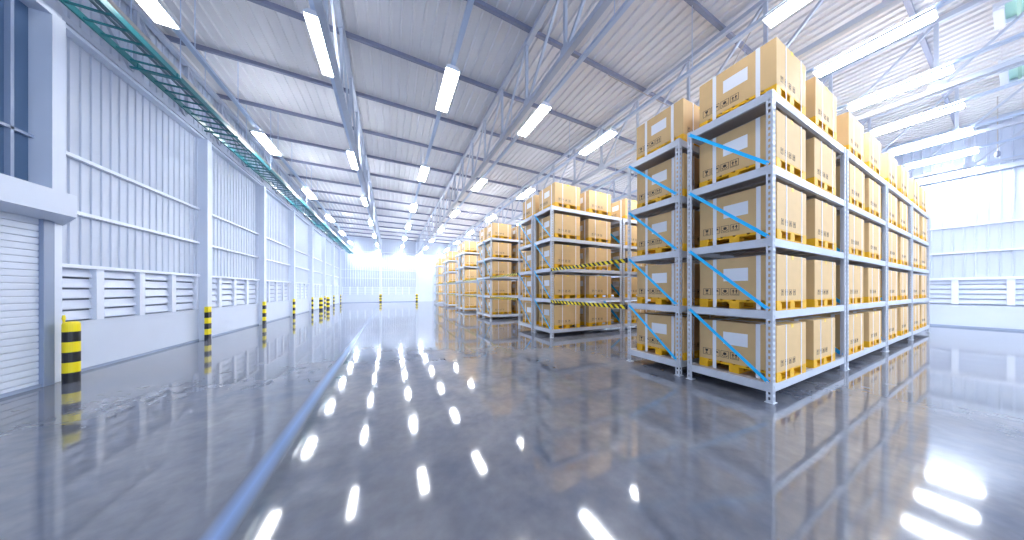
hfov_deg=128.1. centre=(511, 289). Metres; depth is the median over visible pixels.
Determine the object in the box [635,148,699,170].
shelf
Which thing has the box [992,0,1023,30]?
ceiling light
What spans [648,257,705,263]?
shelf
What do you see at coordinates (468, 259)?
carton
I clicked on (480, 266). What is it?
carton
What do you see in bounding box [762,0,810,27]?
ceiling light
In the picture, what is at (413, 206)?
ceiling light
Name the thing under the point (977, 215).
wall
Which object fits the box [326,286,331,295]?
window
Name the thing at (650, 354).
shelf
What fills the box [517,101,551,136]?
ceiling light
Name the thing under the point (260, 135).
ceiling light
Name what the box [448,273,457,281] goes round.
carton
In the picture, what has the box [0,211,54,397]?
door
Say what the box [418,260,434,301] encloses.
door
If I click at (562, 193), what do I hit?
carton
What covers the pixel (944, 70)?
ceiling light
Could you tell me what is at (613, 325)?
shelf
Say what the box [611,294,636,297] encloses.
pallet
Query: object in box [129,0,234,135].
cable tray
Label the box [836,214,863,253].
carton
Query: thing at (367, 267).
wall
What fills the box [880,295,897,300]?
pallet
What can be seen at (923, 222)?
carton
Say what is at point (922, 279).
carton
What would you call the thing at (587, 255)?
carton
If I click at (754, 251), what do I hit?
shelf
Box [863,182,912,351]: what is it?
storage rack
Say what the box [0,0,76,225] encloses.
trim
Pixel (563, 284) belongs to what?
carton
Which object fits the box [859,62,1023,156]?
roof truss
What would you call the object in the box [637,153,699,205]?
carton
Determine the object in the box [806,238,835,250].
pallet
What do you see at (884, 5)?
roof truss
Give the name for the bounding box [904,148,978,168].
ceiling light
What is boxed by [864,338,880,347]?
pallet
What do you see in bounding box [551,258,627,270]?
bar
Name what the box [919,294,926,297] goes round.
pallet
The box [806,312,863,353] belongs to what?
carton
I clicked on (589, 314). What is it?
carton
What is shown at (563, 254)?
carton
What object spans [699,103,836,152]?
shelf
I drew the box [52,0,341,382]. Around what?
wall
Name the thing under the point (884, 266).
shelf
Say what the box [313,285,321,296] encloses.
window
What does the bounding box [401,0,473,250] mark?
rail
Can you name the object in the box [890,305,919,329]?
carton
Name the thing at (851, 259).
storage rack
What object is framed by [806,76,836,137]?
carton
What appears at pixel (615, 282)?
carton
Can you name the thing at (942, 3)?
rail
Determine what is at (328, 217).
ceiling light
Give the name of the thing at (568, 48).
roof truss
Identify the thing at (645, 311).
carton
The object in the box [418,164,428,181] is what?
ceiling light
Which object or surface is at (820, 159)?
carton
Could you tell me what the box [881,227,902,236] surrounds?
shelf
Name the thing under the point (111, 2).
pipe
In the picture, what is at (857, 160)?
shelf
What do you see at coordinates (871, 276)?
carton
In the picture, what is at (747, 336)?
carton
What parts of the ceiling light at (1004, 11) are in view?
pane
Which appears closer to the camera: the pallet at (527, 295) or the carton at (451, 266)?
the pallet at (527, 295)
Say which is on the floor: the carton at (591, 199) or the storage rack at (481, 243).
the storage rack at (481, 243)
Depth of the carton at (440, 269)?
26.67 m
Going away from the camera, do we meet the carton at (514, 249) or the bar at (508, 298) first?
the bar at (508, 298)
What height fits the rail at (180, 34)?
1.460 m
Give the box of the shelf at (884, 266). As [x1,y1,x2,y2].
[863,266,895,268]
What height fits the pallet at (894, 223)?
0.135 m
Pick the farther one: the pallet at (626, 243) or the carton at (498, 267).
the carton at (498, 267)
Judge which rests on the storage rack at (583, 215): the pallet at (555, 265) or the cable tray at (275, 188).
the pallet at (555, 265)
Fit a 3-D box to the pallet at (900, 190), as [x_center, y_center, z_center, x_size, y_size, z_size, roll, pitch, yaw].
[10.858,-2.708,7.435,1.030,0.135,0.930,0,0,-26]
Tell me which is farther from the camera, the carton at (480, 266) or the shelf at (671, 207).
the carton at (480, 266)
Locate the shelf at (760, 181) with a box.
[700,174,832,204]
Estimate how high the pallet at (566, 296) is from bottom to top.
0.135 m
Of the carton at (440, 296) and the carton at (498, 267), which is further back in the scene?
the carton at (440, 296)
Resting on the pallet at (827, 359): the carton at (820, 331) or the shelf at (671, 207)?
the carton at (820, 331)
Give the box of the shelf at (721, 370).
[693,356,839,382]
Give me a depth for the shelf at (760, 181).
3.94 m
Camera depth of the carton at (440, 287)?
26.67 m
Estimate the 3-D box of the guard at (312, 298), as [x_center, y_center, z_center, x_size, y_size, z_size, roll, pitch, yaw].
[-14.079,1.000,17.600,0.083,1.000,0.148,0,0,-26]
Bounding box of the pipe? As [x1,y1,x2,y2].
[107,0,347,246]
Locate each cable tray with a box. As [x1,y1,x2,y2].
[42,0,341,249]
[59,0,176,76]
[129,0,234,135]
[204,52,268,168]
[246,105,289,189]
[272,138,304,204]
[290,162,315,215]
[303,181,324,224]
[314,224,331,231]
[322,204,336,236]
[328,211,341,241]
[334,218,345,245]
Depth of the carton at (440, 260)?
26.70 m
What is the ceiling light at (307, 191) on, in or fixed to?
attached to the rail at (180, 34)
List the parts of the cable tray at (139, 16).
gusset plate, gusset plate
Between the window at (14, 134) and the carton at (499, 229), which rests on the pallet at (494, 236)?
the carton at (499, 229)
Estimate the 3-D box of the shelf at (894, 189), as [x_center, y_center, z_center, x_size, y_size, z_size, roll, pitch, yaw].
[10.347,-2.615,7.249,3.096,0.050,1.026,0,0,-26]
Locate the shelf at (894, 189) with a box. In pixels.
[881,188,905,203]
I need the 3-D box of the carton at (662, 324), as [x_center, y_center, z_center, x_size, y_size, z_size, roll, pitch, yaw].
[3.291,0.863,5.049,1.036,0.765,0.940,0,0,-26]
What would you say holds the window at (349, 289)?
in the wall at (367, 267)
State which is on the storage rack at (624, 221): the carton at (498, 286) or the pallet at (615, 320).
the pallet at (615, 320)
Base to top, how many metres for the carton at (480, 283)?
0.765 m
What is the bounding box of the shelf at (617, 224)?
[611,222,636,227]
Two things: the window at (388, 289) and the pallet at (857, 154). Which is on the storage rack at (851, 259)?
the pallet at (857, 154)
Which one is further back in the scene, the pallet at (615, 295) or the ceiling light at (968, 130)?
the pallet at (615, 295)
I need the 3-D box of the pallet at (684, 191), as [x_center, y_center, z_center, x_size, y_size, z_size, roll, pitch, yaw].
[3.292,-1.728,5.047,1.030,0.135,0.930,0,0,-26]
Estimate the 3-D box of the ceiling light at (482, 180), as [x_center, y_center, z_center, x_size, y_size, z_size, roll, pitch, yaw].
[-1.460,-4.699,11.086,0.300,0.122,1.340,0,0,-26]
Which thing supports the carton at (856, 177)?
on the pallet at (858, 204)
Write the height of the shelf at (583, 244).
0.050 m
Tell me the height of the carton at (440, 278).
0.765 m
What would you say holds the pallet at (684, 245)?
on the storage rack at (677, 147)
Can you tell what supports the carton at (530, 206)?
on the pallet
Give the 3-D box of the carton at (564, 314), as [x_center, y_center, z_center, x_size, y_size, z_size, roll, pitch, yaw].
[1.604,0.863,8.498,1.036,0.765,0.940,0,0,-26]
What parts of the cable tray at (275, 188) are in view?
rail, rail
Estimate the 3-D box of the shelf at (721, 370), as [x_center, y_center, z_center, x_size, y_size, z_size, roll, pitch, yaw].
[4.598,1.275,4.437,3.096,0.050,1.026,0,0,-26]
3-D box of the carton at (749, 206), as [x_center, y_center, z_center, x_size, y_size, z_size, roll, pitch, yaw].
[3.811,-1.077,3.986,1.036,0.765,0.940,0,0,-26]
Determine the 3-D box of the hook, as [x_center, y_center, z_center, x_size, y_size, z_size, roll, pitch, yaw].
[15.925,-5.350,8.180,0.100,2.000,0.100,0,0,-26]
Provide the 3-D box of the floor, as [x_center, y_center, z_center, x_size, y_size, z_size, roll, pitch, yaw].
[1.244,1.600,15.025,26.360,0.200,43.900,0,0,-26]
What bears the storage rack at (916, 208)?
on the floor
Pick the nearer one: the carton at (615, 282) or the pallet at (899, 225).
the pallet at (899, 225)
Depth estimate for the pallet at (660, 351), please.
4.80 m
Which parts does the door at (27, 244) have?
guide rail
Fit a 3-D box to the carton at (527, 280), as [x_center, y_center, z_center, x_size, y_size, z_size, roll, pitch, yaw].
[1.089,-0.107,9.550,1.036,0.765,0.940,0,0,-26]
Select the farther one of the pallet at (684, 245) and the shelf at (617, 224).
the shelf at (617, 224)
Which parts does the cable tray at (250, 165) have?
rail, rail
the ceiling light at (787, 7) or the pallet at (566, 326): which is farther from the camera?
the pallet at (566, 326)
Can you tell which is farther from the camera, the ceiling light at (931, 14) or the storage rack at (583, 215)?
the storage rack at (583, 215)
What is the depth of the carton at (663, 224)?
4.71 m
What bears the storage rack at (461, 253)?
on the floor
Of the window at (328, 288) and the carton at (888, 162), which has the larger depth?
the window at (328, 288)
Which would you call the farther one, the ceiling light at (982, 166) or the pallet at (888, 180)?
the ceiling light at (982, 166)
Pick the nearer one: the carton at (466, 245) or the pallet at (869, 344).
the pallet at (869, 344)
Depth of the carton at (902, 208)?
6.92 m
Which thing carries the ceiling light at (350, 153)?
attached to the rail at (311, 3)
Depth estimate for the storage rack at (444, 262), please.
23.66 m
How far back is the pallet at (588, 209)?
8.70 m
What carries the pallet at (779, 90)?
on the storage rack at (766, 104)
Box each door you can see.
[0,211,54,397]
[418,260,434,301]
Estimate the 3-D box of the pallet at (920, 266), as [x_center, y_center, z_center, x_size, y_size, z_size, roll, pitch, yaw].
[13.712,-0.757,8.842,1.030,0.135,0.930,0,0,-26]
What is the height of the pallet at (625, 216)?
0.135 m
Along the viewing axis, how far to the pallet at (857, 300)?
4.99 m
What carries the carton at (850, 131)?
on the pallet at (857, 154)
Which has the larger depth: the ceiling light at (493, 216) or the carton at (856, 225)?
the ceiling light at (493, 216)
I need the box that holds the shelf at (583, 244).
[542,241,609,248]
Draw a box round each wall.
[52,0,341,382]
[340,236,517,302]
[538,115,1023,331]
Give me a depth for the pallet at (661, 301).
4.81 m
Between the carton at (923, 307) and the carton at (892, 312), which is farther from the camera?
the carton at (923, 307)
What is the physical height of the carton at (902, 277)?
0.765 m
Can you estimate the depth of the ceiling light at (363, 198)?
13.00 m
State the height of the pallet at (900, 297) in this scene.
0.135 m
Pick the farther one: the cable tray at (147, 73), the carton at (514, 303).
the carton at (514, 303)
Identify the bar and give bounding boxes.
[490,273,517,277]
[490,296,517,299]
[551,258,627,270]
[551,300,627,308]
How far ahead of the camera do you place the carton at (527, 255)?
9.34 m
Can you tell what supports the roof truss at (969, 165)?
attached to the ceiling
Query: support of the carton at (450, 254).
on the pallet
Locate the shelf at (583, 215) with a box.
[540,210,614,221]
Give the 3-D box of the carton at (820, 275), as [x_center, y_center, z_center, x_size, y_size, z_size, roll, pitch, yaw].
[5.069,-0.107,4.606,1.036,0.765,0.940,0,0,-26]
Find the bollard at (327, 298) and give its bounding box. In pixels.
[326,297,329,308]
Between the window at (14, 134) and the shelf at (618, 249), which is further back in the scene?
the shelf at (618, 249)
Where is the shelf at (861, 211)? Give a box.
[836,209,876,223]
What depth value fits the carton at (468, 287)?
17.43 m
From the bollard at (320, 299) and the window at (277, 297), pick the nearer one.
the window at (277, 297)
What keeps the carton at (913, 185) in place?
on the pallet
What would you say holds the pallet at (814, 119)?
on the storage rack at (766, 104)
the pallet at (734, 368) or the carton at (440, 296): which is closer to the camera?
the pallet at (734, 368)
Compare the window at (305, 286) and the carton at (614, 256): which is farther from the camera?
the window at (305, 286)
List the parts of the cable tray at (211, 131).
rail, rail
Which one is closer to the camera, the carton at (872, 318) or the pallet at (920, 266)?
the carton at (872, 318)
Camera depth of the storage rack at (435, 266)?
27.58 m
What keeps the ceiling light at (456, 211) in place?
attached to the rail at (627, 3)
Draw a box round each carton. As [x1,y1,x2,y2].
[437,258,443,264]
[438,267,442,273]
[438,276,442,282]
[438,285,442,292]
[438,294,446,301]
[447,251,458,259]
[448,262,458,270]
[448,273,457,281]
[448,284,457,292]
[448,295,458,303]
[458,244,461,252]
[462,241,478,250]
[462,255,478,264]
[462,269,478,277]
[462,283,478,291]
[462,297,478,305]
[479,228,486,242]
[479,246,486,259]
[479,263,486,275]
[479,281,486,292]
[479,298,495,311]
[487,223,510,237]
[487,242,510,256]
[487,261,510,274]
[487,280,510,294]
[487,299,510,313]
[511,226,524,239]
[511,244,526,257]
[511,263,522,276]
[511,281,522,294]
[511,300,530,310]
[523,195,538,218]
[523,222,538,244]
[523,249,538,270]
[523,276,538,296]
[523,302,552,322]
[539,182,579,209]
[539,213,579,239]
[539,244,579,268]
[539,275,579,298]
[539,303,579,328]
[580,190,610,214]
[580,219,610,241]
[580,247,610,269]
[580,276,610,297]
[580,302,610,325]
[607,302,643,319]
[611,198,640,219]
[611,225,636,243]
[611,251,643,271]
[611,277,636,295]
[631,301,661,312]
[637,98,699,157]
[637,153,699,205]
[637,208,699,254]
[637,263,699,304]
[637,311,714,358]
[700,37,805,123]
[700,110,805,182]
[700,182,805,244]
[700,254,805,309]
[700,316,805,378]
[775,316,834,365]
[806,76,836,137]
[806,137,835,193]
[806,199,835,249]
[806,260,835,306]
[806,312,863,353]
[836,163,864,208]
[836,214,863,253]
[836,265,862,303]
[837,112,863,160]
[839,310,880,345]
[856,307,896,334]
[863,268,879,301]
[864,132,880,174]
[864,223,880,254]
[865,178,880,212]
[875,306,907,334]
[880,270,897,300]
[881,152,896,184]
[881,192,897,223]
[881,231,897,262]
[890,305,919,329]
[897,165,908,197]
[898,201,907,231]
[898,237,907,264]
[898,272,907,294]
[899,303,926,323]
[909,178,918,206]
[910,210,919,237]
[910,242,918,267]
[910,274,918,294]
[919,187,926,209]
[919,246,926,265]
[919,275,926,293]
[920,216,926,241]
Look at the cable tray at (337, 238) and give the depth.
20.24 m
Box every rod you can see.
[608,74,669,106]
[732,9,762,64]
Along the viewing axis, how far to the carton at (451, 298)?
22.03 m
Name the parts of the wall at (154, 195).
backing panel, skirting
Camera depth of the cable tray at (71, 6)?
4.09 m
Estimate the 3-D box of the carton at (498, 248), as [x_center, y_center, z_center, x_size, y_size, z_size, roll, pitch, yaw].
[-0.698,-2.047,13.205,1.036,0.765,0.940,0,0,-26]
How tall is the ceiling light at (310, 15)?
0.122 m
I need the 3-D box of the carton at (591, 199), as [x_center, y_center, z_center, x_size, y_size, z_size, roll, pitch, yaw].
[2.874,-3.027,9.105,1.036,0.765,0.940,0,0,-26]
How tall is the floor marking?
0.002 m
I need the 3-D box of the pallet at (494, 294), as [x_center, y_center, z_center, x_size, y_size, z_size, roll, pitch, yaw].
[-0.699,0.212,13.207,1.030,0.135,0.930,0,0,-26]
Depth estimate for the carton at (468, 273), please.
17.46 m
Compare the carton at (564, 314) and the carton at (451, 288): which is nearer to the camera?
the carton at (564, 314)
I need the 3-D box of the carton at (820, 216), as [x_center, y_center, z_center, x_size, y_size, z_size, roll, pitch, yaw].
[5.069,-1.077,4.601,1.036,0.765,0.940,0,0,-26]
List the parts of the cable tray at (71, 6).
rail, rail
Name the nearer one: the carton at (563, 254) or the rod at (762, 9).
the rod at (762, 9)
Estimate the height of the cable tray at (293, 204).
2.075 m
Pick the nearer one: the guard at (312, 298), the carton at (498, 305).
the carton at (498, 305)
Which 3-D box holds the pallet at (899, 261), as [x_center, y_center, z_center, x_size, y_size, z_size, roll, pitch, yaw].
[10.846,-0.757,7.435,1.030,0.135,0.930,0,0,-26]
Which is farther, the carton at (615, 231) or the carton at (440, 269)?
the carton at (440, 269)
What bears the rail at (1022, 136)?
hanging from the ceiling
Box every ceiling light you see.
[136,0,179,28]
[251,129,281,155]
[301,187,316,199]
[303,8,332,76]
[325,214,334,221]
[346,149,357,169]
[361,196,367,205]
[410,203,416,211]
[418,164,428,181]
[435,64,459,111]
[450,209,459,216]
[471,177,487,190]
[485,214,496,221]
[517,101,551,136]
[517,187,534,198]
[579,128,616,154]
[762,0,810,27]
[813,6,937,77]
[847,63,953,111]
[871,100,964,135]
[890,127,972,153]
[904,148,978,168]
[916,166,983,180]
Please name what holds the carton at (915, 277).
on the pallet
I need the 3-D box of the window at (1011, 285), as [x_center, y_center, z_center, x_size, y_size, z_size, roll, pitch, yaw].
[18.189,0.085,9.657,0.105,0.970,7.105,0,0,-26]
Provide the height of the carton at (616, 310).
0.765 m
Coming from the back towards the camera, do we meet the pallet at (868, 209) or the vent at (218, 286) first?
the vent at (218, 286)
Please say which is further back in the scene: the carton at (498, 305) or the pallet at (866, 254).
the carton at (498, 305)
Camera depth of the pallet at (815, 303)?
4.16 m
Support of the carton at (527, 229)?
on the pallet
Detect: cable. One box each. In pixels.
[89,0,333,235]
[94,0,342,243]
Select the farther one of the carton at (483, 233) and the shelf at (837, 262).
the carton at (483, 233)
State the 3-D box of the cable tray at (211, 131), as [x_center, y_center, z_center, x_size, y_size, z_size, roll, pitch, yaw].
[-8.171,-5.173,7.556,0.640,2.075,2.075,0,0,-26]
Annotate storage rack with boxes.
[434,266,435,303]
[436,265,457,303]
[443,261,457,305]
[445,260,458,306]
[455,254,478,309]
[459,252,503,311]
[477,241,521,317]
[483,237,523,319]
[518,215,597,331]
[534,205,621,337]
[602,218,650,330]
[626,138,715,376]
[686,89,847,404]
[822,149,886,369]
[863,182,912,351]
[897,202,929,339]
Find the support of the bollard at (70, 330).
on the floor
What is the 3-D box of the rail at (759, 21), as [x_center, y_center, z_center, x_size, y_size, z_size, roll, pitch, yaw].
[-1.065,-5.480,15.649,0.090,1.460,40.050,0,0,-26]
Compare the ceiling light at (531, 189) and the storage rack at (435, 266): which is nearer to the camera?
the ceiling light at (531, 189)
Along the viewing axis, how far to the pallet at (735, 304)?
3.76 m
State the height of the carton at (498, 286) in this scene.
0.765 m
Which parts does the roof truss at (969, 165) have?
gusset plate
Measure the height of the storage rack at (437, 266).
4.150 m
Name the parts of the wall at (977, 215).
skirting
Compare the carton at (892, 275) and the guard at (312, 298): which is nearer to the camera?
the carton at (892, 275)
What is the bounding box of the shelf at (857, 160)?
[836,158,879,183]
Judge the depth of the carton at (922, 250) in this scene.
8.30 m
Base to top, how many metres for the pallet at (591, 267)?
0.135 m
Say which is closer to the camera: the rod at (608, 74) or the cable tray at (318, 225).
the rod at (608, 74)
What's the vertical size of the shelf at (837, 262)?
0.050 m
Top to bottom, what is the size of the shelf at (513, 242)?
0.050 m
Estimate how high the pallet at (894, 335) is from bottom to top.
0.135 m
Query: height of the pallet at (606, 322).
0.135 m
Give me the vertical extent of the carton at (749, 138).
0.765 m
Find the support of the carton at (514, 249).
on the pallet
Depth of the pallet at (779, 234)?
3.75 m
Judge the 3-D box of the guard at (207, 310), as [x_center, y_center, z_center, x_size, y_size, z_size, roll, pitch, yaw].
[-9.136,1.000,7.494,0.083,1.000,0.148,0,0,-26]
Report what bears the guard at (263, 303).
attached to the wall at (154, 195)
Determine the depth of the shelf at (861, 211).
5.41 m
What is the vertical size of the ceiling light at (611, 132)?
0.122 m
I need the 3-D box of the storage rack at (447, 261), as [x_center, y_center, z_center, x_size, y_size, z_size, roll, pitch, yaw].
[-4.480,-0.575,22.995,3.150,4.150,1.080,0,0,-26]
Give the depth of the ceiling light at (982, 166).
9.93 m
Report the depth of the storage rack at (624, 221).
9.37 m
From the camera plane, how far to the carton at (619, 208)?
9.45 m
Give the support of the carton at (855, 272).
on the pallet at (857, 300)
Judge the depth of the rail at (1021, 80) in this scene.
6.13 m
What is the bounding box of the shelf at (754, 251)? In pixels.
[709,247,820,257]
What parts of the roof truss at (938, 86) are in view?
gusset plate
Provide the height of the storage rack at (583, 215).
4.150 m
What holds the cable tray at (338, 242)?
hanging from the ceiling
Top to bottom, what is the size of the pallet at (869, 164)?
0.135 m
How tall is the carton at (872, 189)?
0.765 m
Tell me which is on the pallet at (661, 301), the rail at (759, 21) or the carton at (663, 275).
the carton at (663, 275)
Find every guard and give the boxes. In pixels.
[204,306,211,339]
[262,301,265,324]
[293,299,295,315]
[311,297,313,310]
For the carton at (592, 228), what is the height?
0.765 m
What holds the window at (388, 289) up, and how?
in the wall at (367, 267)
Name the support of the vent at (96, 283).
in the wall at (154, 195)
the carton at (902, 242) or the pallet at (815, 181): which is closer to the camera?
the pallet at (815, 181)
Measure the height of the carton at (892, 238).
0.765 m
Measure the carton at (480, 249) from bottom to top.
0.765 m
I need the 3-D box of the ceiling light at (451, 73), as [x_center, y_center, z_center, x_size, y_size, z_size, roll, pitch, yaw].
[-1.537,-4.699,5.872,0.300,0.122,1.340,0,0,-26]
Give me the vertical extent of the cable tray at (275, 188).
2.075 m
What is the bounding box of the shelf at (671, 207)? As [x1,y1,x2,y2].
[638,202,699,216]
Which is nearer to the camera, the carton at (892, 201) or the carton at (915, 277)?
the carton at (892, 201)
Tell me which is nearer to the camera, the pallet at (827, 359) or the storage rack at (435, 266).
the pallet at (827, 359)
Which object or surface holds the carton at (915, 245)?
on the pallet
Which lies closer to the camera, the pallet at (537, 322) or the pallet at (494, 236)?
the pallet at (537, 322)
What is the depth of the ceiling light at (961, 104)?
6.76 m
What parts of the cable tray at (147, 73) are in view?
rail, rail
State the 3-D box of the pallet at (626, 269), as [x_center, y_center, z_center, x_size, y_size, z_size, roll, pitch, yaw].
[4.477,-0.757,9.889,1.030,0.135,0.930,0,0,-26]
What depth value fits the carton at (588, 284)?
8.67 m
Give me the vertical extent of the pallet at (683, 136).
0.135 m
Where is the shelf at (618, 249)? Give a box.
[611,248,649,253]
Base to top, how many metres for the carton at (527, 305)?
0.765 m
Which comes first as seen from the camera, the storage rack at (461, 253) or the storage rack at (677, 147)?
the storage rack at (677, 147)
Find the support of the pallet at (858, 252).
on the storage rack at (851, 259)
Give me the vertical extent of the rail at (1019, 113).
1.460 m
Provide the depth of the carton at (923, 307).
8.38 m
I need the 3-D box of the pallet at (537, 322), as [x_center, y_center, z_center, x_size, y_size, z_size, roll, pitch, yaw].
[1.088,1.183,9.552,1.030,0.135,0.930,0,0,-26]
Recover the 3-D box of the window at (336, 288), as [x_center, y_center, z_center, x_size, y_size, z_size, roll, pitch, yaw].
[-18.426,0.085,25.964,0.105,0.970,3.560,0,0,-26]
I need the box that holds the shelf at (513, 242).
[487,240,522,244]
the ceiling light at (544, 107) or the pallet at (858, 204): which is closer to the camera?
the pallet at (858, 204)
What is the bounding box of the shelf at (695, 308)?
[693,306,808,310]
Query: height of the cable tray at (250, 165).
2.075 m
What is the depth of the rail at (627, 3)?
5.33 m
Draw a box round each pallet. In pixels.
[487,235,510,238]
[487,254,510,257]
[487,293,510,295]
[487,311,510,314]
[523,294,538,297]
[523,319,538,324]
[539,202,579,211]
[539,233,579,240]
[539,264,579,268]
[539,294,579,298]
[539,322,579,329]
[572,294,610,297]
[580,237,610,243]
[580,266,610,270]
[580,321,610,326]
[584,208,610,215]
[611,268,636,271]
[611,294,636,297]
[611,318,636,323]
[616,242,636,245]
[619,215,641,220]
[637,133,699,159]
[637,188,686,207]
[637,243,699,255]
[637,297,699,305]
[637,343,699,360]
[699,83,805,127]
[699,156,805,187]
[699,357,805,382]
[700,229,805,246]
[700,299,805,310]
[806,177,835,195]
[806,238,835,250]
[806,298,835,307]
[806,353,834,367]
[808,116,836,140]
[836,297,862,303]
[836,343,863,354]
[839,247,863,256]
[843,144,863,162]
[849,196,864,210]
[863,296,879,302]
[864,161,880,176]
[864,252,880,259]
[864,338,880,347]
[865,207,880,218]
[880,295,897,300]
[881,218,897,226]
[881,257,897,263]
[881,332,896,339]
[884,178,896,188]
[897,188,908,198]
[897,328,908,335]
[898,224,907,231]
[898,260,907,265]
[898,295,907,299]
[919,265,926,269]
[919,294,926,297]
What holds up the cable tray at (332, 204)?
hanging from the ceiling
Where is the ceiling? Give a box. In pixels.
[134,0,1023,244]
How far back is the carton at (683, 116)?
4.64 m
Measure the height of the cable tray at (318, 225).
2.075 m
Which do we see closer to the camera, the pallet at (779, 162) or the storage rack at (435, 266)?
the pallet at (779, 162)
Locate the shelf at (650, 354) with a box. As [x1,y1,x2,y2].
[632,348,674,359]
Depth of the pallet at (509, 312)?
12.98 m
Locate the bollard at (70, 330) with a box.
[61,315,80,383]
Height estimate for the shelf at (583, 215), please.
0.050 m
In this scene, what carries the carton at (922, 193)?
on the pallet
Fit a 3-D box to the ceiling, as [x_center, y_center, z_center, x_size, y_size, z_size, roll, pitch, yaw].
[1.257,-6.384,15.031,26.388,0.272,43.900,0,0,-26]
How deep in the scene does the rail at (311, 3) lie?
6.75 m
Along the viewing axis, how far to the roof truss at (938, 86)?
5.82 m
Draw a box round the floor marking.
[196,306,379,539]
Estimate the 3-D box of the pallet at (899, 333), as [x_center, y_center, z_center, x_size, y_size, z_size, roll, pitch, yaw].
[10.839,1.183,7.428,1.030,0.135,0.930,0,0,-26]
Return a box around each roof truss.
[313,0,380,251]
[416,0,612,254]
[448,0,903,251]
[592,0,1023,202]
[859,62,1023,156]
[881,108,1023,179]
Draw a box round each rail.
[171,0,355,247]
[308,0,378,248]
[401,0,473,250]
[421,0,634,251]
[441,0,784,252]
[511,0,954,227]
[587,32,1023,201]
[864,79,1023,132]
[881,111,1023,153]
[902,135,1023,166]
[909,153,1023,178]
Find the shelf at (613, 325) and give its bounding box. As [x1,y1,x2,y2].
[539,322,616,328]
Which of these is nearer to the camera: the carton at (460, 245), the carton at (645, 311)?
the carton at (645, 311)
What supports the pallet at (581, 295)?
on the storage rack at (583, 215)
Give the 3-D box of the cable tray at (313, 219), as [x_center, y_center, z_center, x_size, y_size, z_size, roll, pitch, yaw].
[-11.809,-5.173,14.993,0.640,2.075,2.075,0,0,-26]
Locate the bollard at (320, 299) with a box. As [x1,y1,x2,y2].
[319,297,322,310]
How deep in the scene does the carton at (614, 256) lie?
9.54 m
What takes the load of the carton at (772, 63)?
on the pallet at (779, 90)
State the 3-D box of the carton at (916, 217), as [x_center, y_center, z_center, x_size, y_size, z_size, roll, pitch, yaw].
[12.456,-2.047,8.222,1.036,0.765,0.940,0,0,-26]
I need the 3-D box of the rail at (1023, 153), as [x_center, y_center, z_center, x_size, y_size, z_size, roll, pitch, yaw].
[11.655,-5.480,21.871,0.090,1.460,40.050,0,0,-26]
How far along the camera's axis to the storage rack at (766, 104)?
3.79 m
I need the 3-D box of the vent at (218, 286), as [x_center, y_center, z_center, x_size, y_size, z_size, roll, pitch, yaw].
[-10.187,0.085,9.121,0.105,0.970,3.560,0,0,-26]
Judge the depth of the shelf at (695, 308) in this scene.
3.78 m
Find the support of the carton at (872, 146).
on the pallet at (869, 164)
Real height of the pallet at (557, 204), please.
0.135 m
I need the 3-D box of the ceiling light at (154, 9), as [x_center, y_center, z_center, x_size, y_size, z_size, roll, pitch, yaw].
[-5.777,-4.699,3.798,0.300,0.122,1.340,0,0,-26]
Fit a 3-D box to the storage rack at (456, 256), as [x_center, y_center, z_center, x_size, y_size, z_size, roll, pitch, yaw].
[-2.714,-0.575,19.384,3.150,4.150,1.080,0,0,-26]
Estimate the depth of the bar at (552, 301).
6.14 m
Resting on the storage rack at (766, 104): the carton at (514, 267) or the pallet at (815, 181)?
the pallet at (815, 181)
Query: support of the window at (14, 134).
in the wall at (154, 195)
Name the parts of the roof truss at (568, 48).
gusset plate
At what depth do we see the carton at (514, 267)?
13.45 m
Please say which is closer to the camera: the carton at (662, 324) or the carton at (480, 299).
the carton at (662, 324)
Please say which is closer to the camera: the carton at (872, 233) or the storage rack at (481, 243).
the carton at (872, 233)
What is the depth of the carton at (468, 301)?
17.43 m
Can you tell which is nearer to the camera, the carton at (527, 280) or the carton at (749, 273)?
the carton at (749, 273)
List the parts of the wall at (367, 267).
skirting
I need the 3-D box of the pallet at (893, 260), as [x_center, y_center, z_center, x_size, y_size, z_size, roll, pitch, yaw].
[9.570,-0.757,6.806,1.030,0.135,0.930,0,0,-26]
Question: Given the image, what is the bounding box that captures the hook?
[994,96,1000,156]
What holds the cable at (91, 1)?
in the cable tray
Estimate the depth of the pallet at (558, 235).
8.16 m
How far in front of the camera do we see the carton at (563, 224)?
8.13 m
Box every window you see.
[0,0,33,180]
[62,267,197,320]
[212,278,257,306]
[266,281,289,301]
[295,283,308,298]
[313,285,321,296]
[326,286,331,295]
[334,286,338,294]
[342,287,379,294]
[382,287,415,294]
[918,279,1023,305]
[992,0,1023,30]
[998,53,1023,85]
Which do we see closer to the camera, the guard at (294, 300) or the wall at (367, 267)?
the guard at (294, 300)
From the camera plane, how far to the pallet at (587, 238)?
8.72 m
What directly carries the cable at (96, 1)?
in the cable tray
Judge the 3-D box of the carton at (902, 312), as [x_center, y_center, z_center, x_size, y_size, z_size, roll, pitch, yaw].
[10.839,0.863,7.428,1.036,0.765,0.940,0,0,-26]
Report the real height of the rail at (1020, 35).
1.460 m
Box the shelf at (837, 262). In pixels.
[828,260,867,264]
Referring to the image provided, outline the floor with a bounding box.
[0,301,1023,539]
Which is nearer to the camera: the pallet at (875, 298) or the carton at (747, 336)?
the carton at (747, 336)
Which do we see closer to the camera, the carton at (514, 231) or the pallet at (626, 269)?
the pallet at (626, 269)
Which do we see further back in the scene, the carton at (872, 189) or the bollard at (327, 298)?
the bollard at (327, 298)
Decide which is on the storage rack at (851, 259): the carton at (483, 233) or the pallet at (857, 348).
the pallet at (857, 348)
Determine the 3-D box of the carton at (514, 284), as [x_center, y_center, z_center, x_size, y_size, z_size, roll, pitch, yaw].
[0.538,-0.107,13.818,1.036,0.765,0.940,0,0,-26]

